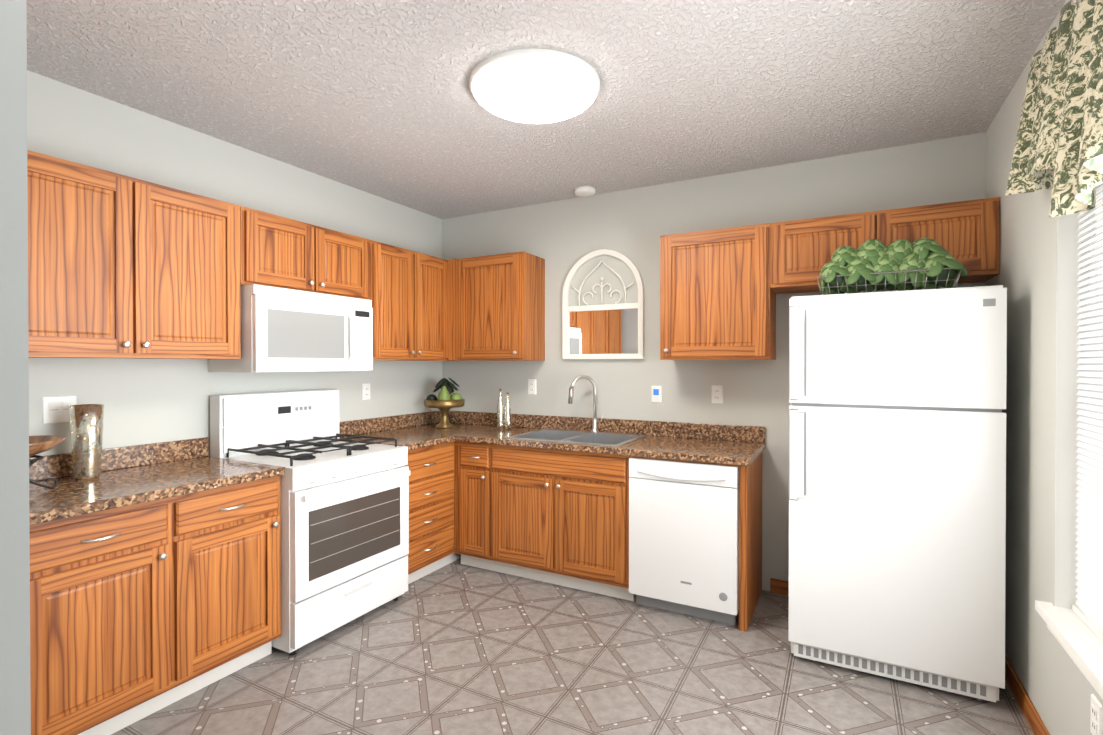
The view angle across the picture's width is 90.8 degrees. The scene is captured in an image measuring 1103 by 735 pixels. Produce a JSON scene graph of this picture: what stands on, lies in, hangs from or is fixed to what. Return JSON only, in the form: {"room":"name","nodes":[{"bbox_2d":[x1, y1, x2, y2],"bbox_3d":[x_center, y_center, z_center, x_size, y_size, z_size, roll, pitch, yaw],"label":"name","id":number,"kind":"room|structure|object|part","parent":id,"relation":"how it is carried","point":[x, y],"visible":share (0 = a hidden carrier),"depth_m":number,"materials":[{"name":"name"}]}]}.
{"room":"kitchen","nodes":[
{"label":"kitchen","id":0,"kind":"room"},
{"bbox_2d":[0,0,1102,734],"bbox_3d":[-0.702,0.027,1.135,3.840,2.720,6.040,0,0,28],"label":"wall","id":1,"kind":"structure","parent":0,"point":[374,120],"depth_m":2.49,"materials":[{"name":"grey paint"}]},
{"bbox_2d":[42,395,76,423],"bbox_3d":[-2.100,0.179,2.326,0.010,0.116,0.118,0,0,28],"label":"outlet","id":2,"kind":"object","parent":1,"relation":"attached to","point":[55,409],"visible":0.81,"depth_m":2.31,"materials":[{"name":"white plastic"}]},
{"bbox_2d":[27,150,246,358],"bbox_3d":[-1.914,-0.421,2.327,0.329,0.760,1.016,0,0,28],"label":"upper cabinet","id":3,"kind":"object","parent":1,"relation":"attached to","point":[121,266],"depth_m":2.26,"materials":[{"name":"brown wood"}]},
{"bbox_2d":[29,411,440,482],"bbox_3d":[-1.694,0.415,3.068,0.019,0.100,3.340,0,0,28],"label":"backsplash","id":4,"kind":"structure","parent":1,"relation":"attached to","point":[51,466],"depth_m":2.67,"materials":[{"name":"brown stone"}]},
{"bbox_2d":[247,208,374,301],"bbox_3d":[-1.476,-0.611,3.142,0.329,0.390,0.832,0,0,28],"label":"upper cabinet","id":5,"kind":"object","parent":1,"relation":"attached to","point":[282,252],"depth_m":3.02,"materials":[{"name":"brown wood"}]},
{"bbox_2d":[208,284,372,372],"bbox_3d":[-1.437,-0.195,3.097,0.435,0.435,0.760,0,0,28],"label":"over-the-range microwave","id":6,"kind":"object","parent":5,"relation":"attached to","point":[286,330],"visible":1,"depth_m":2.90,"materials":[{"name":"white"}]},
{"bbox_2d":[362,383,369,399],"bbox_3d":[-1.297,0.170,3.818,0.009,0.116,0.072,0,0,28],"label":"electrical outlet","id":7,"kind":"object","parent":1,"relation":"attached to","point":[365,391],"visible":1,"depth_m":3.81,"materials":[{"name":"white plastic"}]},
{"bbox_2d":[372,241,442,360],"bbox_3d":[-1.100,-0.430,3.841,0.329,0.760,0.750,0,0,28],"label":"upper cabinet","id":8,"kind":"object","parent":1,"relation":"attached to","point":[407,307],"depth_m":3.72,"materials":[{"name":"brown wood"}]},
{"bbox_2d":[443,252,544,360],"bbox_3d":[-0.436,-0.432,4.063,0.670,0.760,0.386,0,0,28],"label":"upper cabinet","id":9,"kind":"object","parent":1,"relation":"attached to","point":[494,305],"depth_m":3.94,"materials":[{"name":"brown wood"}]},
{"bbox_2d":[528,379,535,394],"bbox_3d":[-0.148,0.148,4.126,0.072,0.116,0.009,0,0,28],"label":"electrical outlet","id":10,"kind":"object","parent":1,"relation":"attached to","point":[531,386],"visible":1,"depth_m":4.12,"materials":[{"name":"white plastic"}]},
{"bbox_2d":[469,48,599,123],"bbox_3d":[-0.071,-1.173,2.361,0.564,0.097,0.564,0,0,28],"label":"ceiling light","id":11,"kind":"object","parent":1,"relation":"attached to","point":[534,86],"visible":1,"depth_m":2.23,"materials":[{"name":"white glass"}]},
{"bbox_2d":[574,186,594,196],"bbox_3d":[0.229,-1.212,3.749,0.146,0.036,0.146,0,0,28],"label":"smoke detector","id":12,"kind":"object","parent":1,"relation":"attached to","point":[583,191],"visible":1,"depth_m":3.71,"materials":[{"name":"white plastic"}]},
{"bbox_2d":[562,249,643,358],"bbox_3d":[0.356,-0.445,3.835,0.610,0.770,0.034,0,0,28],"label":"arched mirror","id":13,"kind":"object","parent":1,"relation":"attached to","point":[609,331],"visible":0.94,"depth_m":3.83,"materials":[{"name":"white mirror"}]},
{"bbox_3d":[0.361,-0.251,3.846,0.546,0.317,0.004,0,0,28],"label":"glass","id":14,"kind":"part","parent":13,"relation":"part of","materials":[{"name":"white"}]},
{"bbox_2d":[447,411,764,462],"bbox_3d":[0.203,0.515,3.927,2.509,0.310,0.030,0,0,28],"label":"backsplash","id":15,"kind":"structure","parent":1,"relation":"attached to","point":[743,434],"depth_m":3.70,"materials":[{"name":"brown stone"}]},
{"bbox_2d":[651,386,661,402],"bbox_3d":[0.706,0.181,3.667,0.072,0.116,0.009,0,0,28],"label":"electrical outlet","id":16,"kind":"object","parent":1,"relation":"attached to","point":[656,394],"visible":1,"depth_m":3.66,"materials":[{"name":"white plastic"}]},
{"bbox_2d":[712,385,722,403],"bbox_3d":[1.058,0.172,3.477,0.072,0.116,0.009,0,0,28],"label":"electrical outlet","id":17,"kind":"object","parent":1,"relation":"attached to","point":[717,393],"visible":1,"depth_m":3.47,"materials":[{"name":"white plastic"}]},
{"bbox_2d":[660,223,775,359],"bbox_3d":[1.012,-0.427,3.315,0.628,0.760,0.330,0,0,28],"label":"upper cabinet","id":18,"kind":"object","parent":1,"relation":"attached to","point":[718,301],"depth_m":3.16,"materials":[{"name":"brown wood"}]},
{"bbox_2d":[770,578,788,594],"bbox_3d":[1.788,1.332,3.089,1.020,0.085,0.014,0,0,28],"label":"baseboard","id":19,"kind":"structure","parent":1,"relation":"attached to","point":[778,586],"depth_m":3.30,"materials":[{"name":"brown wood"}]},
{"bbox_2d":[771,197,999,293],"bbox_3d":[1.734,-0.624,2.925,1.009,0.360,0.330,0,0,28],"label":"upper cabinet","id":20,"kind":"object","parent":1,"relation":"attached to","point":[969,230],"depth_m":2.76,"materials":[{"name":"brown wood"}]},
{"bbox_2d":[1005,654,1049,734],"bbox_3d":[0.876,1.349,0.294,0.017,0.085,5.800,0,0,28],"label":"baseboard","id":21,"kind":"structure","parent":1,"relation":"attached to","point":[1024,702],"depth_m":2.16,"materials":[{"name":"brown wood"}]},
{"bbox_2d":[1005,0,1102,217],"bbox_3d":[1.370,-0.775,1.338,0.106,0.680,1.530,0,0,28],"label":"valance curtain","id":22,"kind":"object","parent":1,"relation":"attached to","point":[1058,149],"visible":1,"depth_m":1.57,"materials":[{"name":"fabric"}]},
{"bbox_2d":[1035,182,1102,698],"bbox_3d":[1.478,0.143,1.308,0.165,1.555,1.330,0,0,28],"label":"window","id":23,"kind":"structure","parent":1,"relation":"in","point":[1067,396],"depth_m":1.86,"materials":[{"name":"white"}]},
{"bbox_2d":[1072,183,1102,641],"bbox_3d":[1.494,0.101,1.300,0.030,1.457,1.254,0,0,28],"label":"window blinds","id":24,"kind":"object","parent":23,"relation":"attached to","point":[1087,608],"visible":0.85,"depth_m":1.75,"materials":[{"name":"white plastic"}]},
{"bbox_2d":[1090,694,1102,734],"bbox_3d":[1.567,1.014,1.567,0.009,0.116,0.072,0,0,28],"label":"outlet","id":25,"kind":"object","parent":1,"relation":"attached to","point":[1096,721],"visible":0.96,"depth_m":1.56,"materials":[{"name":"white plastic"}]},
{"bbox_2d":[111,558,1033,734],"bbox_3d":[-0.702,1.437,1.144,3.840,0.100,6.040,0,0,28],"label":"floor","id":26,"kind":"structure","parent":0,"point":[456,647],"depth_m":2.38,"materials":[{"name":"tile"}]},
{"bbox_2d":[30,523,48,734],"bbox_3d":[-2.090,0.947,1.702,0.619,0.872,0.554,0,0,28],"label":"base cabinet","id":27,"kind":"object","parent":26,"relation":"on","point":[39,535],"depth_m":1.80,"materials":[{"name":"brown wood"}]},
{"bbox_2d":[49,495,200,734],"bbox_3d":[-1.881,0.945,2.091,0.619,0.872,0.620,0,0,28],"label":"base cabinet","id":28,"kind":"object","parent":26,"relation":"on","point":[155,577],"depth_m":2.01,"materials":[{"name":"brown wood"}]},
{"bbox_2d":[29,455,285,526],"bbox_3d":[-1.872,0.490,2.083,0.639,0.037,1.436,0,0,28],"label":"countertop","id":29,"kind":"structure","parent":28,"relation":"on","point":[126,486],"depth_m":2.20,"materials":[{"name":"brown stone"}]},
{"bbox_2d":[29,435,65,488],"bbox_3d":[-1.982,0.368,1.985,0.316,0.201,0.316,0,0,28],"label":"stand","id":30,"kind":"object","parent":29,"relation":"on","point":[40,444],"visible":0.56,"depth_m":2.04,"materials":[{"name":"brown wood"}]},
{"bbox_2d":[29,435,65,456],"bbox_3d":[-1.982,0.301,1.985,0.316,0.066,0.316,0,0,28],"label":"bowl","id":31,"kind":"object","parent":30,"relation":"on","point":[41,443],"depth_m":2.02,"materials":[{"name":"brown wood"}]},
{"bbox_2d":[69,404,103,479],"bbox_3d":[-1.962,0.313,2.298,0.114,0.310,0.114,0,0,28],"label":"vase","id":32,"kind":"object","parent":29,"relation":"on","point":[86,430],"visible":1,"depth_m":2.26,"materials":[{"name":"silver glass"}]},
{"bbox_2d":[197,475,280,688],"bbox_3d":[-1.672,0.943,2.479,0.619,0.872,0.554,0,0,28],"label":"base cabinet","id":33,"kind":"object","parent":26,"relation":"on","point":[239,527],"depth_m":2.39,"materials":[{"name":"brown wood"}]},
{"bbox_2d":[210,389,409,655],"bbox_3d":[-1.301,0.760,3.029,0.713,1.230,0.762,0,0,28],"label":"stove","id":34,"kind":"object","parent":26,"relation":"on","point":[344,529],"visible":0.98,"depth_m":2.86,"materials":[{"name":"white metal"}]},
{"bbox_2d":[404,443,456,583],"bbox_3d":[-1.055,0.936,3.626,0.619,0.872,0.514,0,0,28],"label":"base cabinet","id":35,"kind":"object","parent":26,"relation":"on","point":[432,489],"depth_m":3.51,"materials":[{"name":"brown wood"}]},
{"bbox_2d":[341,423,488,450],"bbox_3d":[-0.899,0.478,3.892,0.639,0.037,1.135,0,0,28],"label":"countertop","id":36,"kind":"structure","parent":35,"relation":"on","point":[426,435],"depth_m":3.74,"materials":[{"name":"brown stone"}]},
{"bbox_2d":[424,377,464,427],"bbox_3d":[-0.816,0.266,4.151,0.304,0.382,0.304,0,0,28],"label":"dish","id":37,"kind":"object","parent":36,"relation":"on","point":[445,401],"visible":1,"depth_m":4.10,"materials":[{"name":"brown metal"}]},
{"bbox_2d":[457,427,552,446],"bbox_3d":[-0.324,0.479,3.864,0.400,0.037,0.640,0,0,28],"label":"countertop","id":38,"kind":"structure","parent":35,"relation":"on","point":[499,437],"depth_m":3.70,"materials":[{"name":"brown stone"}]},
{"bbox_2d":[497,389,510,428],"bbox_3d":[-0.354,0.307,4.056,0.108,0.300,0.054,0,0,-5],"label":"bottle","id":39,"kind":"object","parent":38,"relation":"on","point":[503,418],"visible":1,"depth_m":4.04,"materials":[{"name":"silver glass"}]},
{"bbox_2d":[506,429,647,446],"bbox_3d":[0.174,0.548,3.608,0.784,0.186,0.544,0,0,28],"label":"sink","id":40,"kind":"object","parent":38,"relation":"in","point":[595,437],"depth_m":3.72,"materials":[{"name":"silver metal"}]},
{"bbox_2d":[568,375,602,432],"bbox_3d":[0.242,0.254,3.757,0.204,0.401,0.196,0,0,28],"label":"faucet","id":41,"kind":"object","parent":40,"relation":"on","point":[571,390],"depth_m":3.79,"materials":[{"name":"silver metal"}]},
{"bbox_2d":[453,435,544,571],"bbox_3d":[-0.353,0.934,3.894,0.398,0.872,0.620,0,0,28],"label":"base cabinet","id":42,"kind":"object","parent":26,"relation":"on","point":[477,467],"depth_m":3.62,"materials":[{"name":"brown wood"}]},
{"bbox_2d":[501,463,635,600],"bbox_3d":[0.162,1.022,3.617,0.923,0.700,0.620,0,0,28],"label":"base cabinet","id":43,"kind":"object","parent":26,"relation":"on","point":[572,531],"depth_m":3.32,"materials":[{"name":"brown wood"}]},
{"bbox_2d":[505,443,620,478],"bbox_3d":[0.041,0.587,3.361,0.800,0.172,0.021,0,0,28],"label":"drawer front","id":44,"kind":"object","parent":43,"relation":"attached to","point":[518,457],"depth_m":3.31,"materials":[{"name":"brown wood"}]},
{"bbox_2d":[629,457,738,624],"bbox_3d":[0.840,0.945,3.224,0.596,0.858,0.610,0,0,28],"label":"dishwasher","id":45,"kind":"object","parent":26,"relation":"on","point":[683,537],"visible":0.9,"depth_m":2.96,"materials":[{"name":"white enamelled metal"},{"name":"grey plastic"}]},
{"bbox_2d":[609,435,764,466],"bbox_3d":[0.825,0.482,3.246,0.769,0.037,0.640,0,0,28],"label":"countertop","id":46,"kind":"structure","parent":45,"relation":"on","point":[729,451],"depth_m":3.10,"materials":[{"name":"brown stone"}]},
{"bbox_2d":[788,285,1006,701],"bbox_3d":[1.623,0.512,2.660,0.790,1.690,0.836,0,0,28],"label":"fridge","id":47,"kind":"object","parent":26,"relation":"on","point":[897,489],"visible":1,"depth_m":2.32,"materials":[{"name":"white enamelled metal"},{"name":"grey plastic"}]},
{"bbox_2d":[817,238,967,294],"bbox_3d":[1.591,-0.475,2.575,0.593,0.280,0.283,0,0,28],"label":"potted plant","id":48,"kind":"object","parent":47,"relation":"on","point":[870,265],"visible":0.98,"depth_m":2.50,"materials":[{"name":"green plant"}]}
]}

